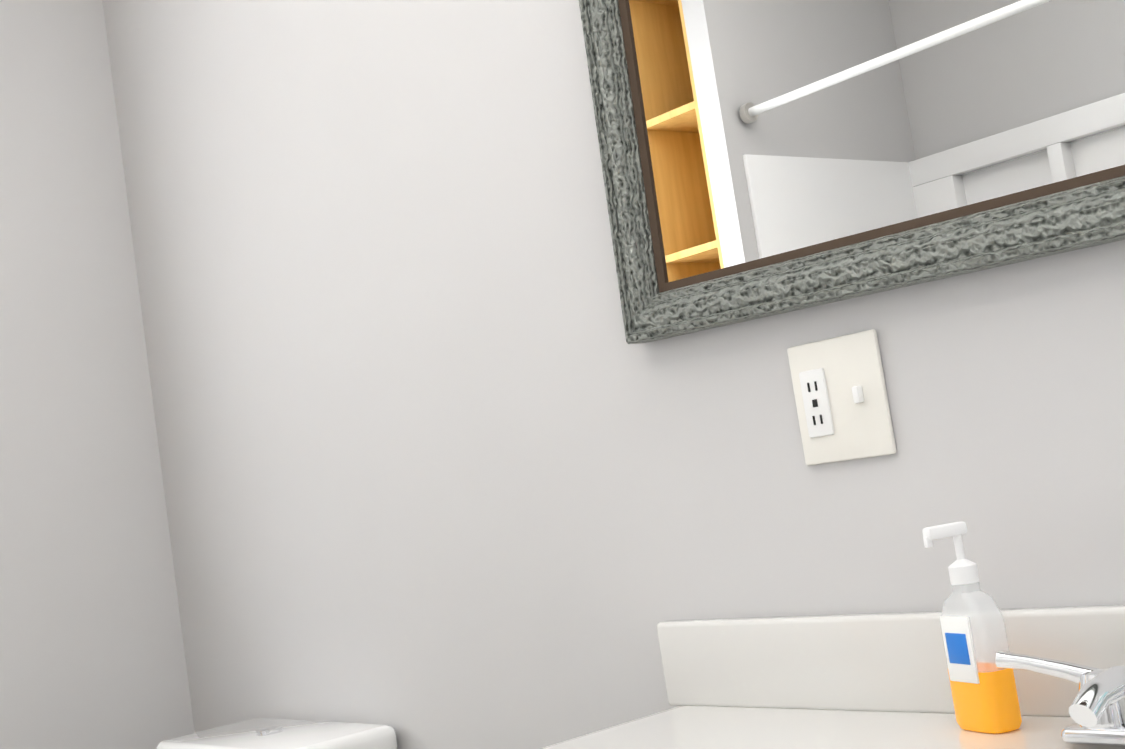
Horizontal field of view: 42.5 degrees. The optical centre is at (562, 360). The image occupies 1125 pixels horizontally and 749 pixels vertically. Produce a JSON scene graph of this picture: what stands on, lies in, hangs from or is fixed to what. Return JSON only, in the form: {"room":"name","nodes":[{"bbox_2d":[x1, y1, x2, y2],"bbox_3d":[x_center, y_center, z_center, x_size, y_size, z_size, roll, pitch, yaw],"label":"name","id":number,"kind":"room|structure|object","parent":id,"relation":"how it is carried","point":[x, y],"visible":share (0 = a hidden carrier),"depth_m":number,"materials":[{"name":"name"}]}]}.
{"room":"bathroom","nodes":[
{"label":"bathroom","id":0,"kind":"room"},
{"bbox_2d":[0,0,194,748],"bbox_3d":[-1.688,0.326,2.181,2.400,2.440,0.260,-4,-6,-41],"label":"wall","id":1,"kind":"structure","parent":0,"point":[92,654],"depth_m":2.72,"materials":[{"name":"paint"}]},
{"bbox_2d":[102,0,1124,748],"bbox_3d":[0.398,-0.046,1.485,0.100,2.440,3.900,-4,-6,-41],"label":"wall","id":2,"kind":"structure","parent":0,"point":[450,458],"depth_m":2.00,"materials":[{"name":"paint"}]},
{"bbox_2d":[787,329,895,464],"bbox_3d":[0.290,0.041,1.529,0.016,0.130,0.120,-4,-6,-41],"label":"electrical outlet plate","id":3,"kind":"object","parent":2,"relation":"attached to","point":[841,400],"visible":1,"depth_m":1.53,"materials":[{"name":"white plastic"}]},
{"bbox_2d":[579,0,1124,343],"bbox_3d":[0.399,-0.551,1.334,0.034,0.934,1.189,-4,-6,-41],"label":"mirror","id":4,"kind":"object","parent":2,"relation":"attached to","point":[762,158],"visible":0.97,"depth_m":1.50,"materials":[{"name":"grey mirror"}]},
{"bbox_3d":[-0.285,1.274,0.633,2.400,0.100,3.900,-4,-6,-41],"label":"floor","id":5,"kind":"structure","parent":0,"visible":0},
{"bbox_2d":[156,718,397,748],"bbox_3d":[-0.642,0.995,2.072,0.821,0.793,0.440,-4,-6,-41],"label":"toilet","id":6,"kind":"object","parent":5,"relation":"on","point":[263,733],"visible":0.98,"depth_m":2.25,"materials":[{"name":"white ceramic"}]},
{"bbox_2d":[541,605,1124,748],"bbox_3d":[0.465,0.667,0.956,0.567,0.928,1.520,-4,-6,-41],"label":"countertop","id":7,"kind":"structure","parent":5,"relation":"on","point":[862,681],"depth_m":1.47,"materials":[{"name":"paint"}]},
{"bbox_2d":[922,522,1021,732],"bbox_3d":[0.374,0.244,1.331,0.059,0.189,0.067,-4,-6,-41],"label":"soap dispenser","id":8,"kind":"object","parent":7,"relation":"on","point":[985,697],"visible":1,"depth_m":1.32,"materials":[{"name":"orange"}]},
{"bbox_2d":[995,648,1124,748],"bbox_3d":[0.448,0.270,1.136,0.154,0.077,0.268,-4,-6,-41],"label":"faucet","id":9,"kind":"object","parent":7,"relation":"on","point":[1097,709],"depth_m":1.19,"materials":[{"name":"silver metal"}]}
]}

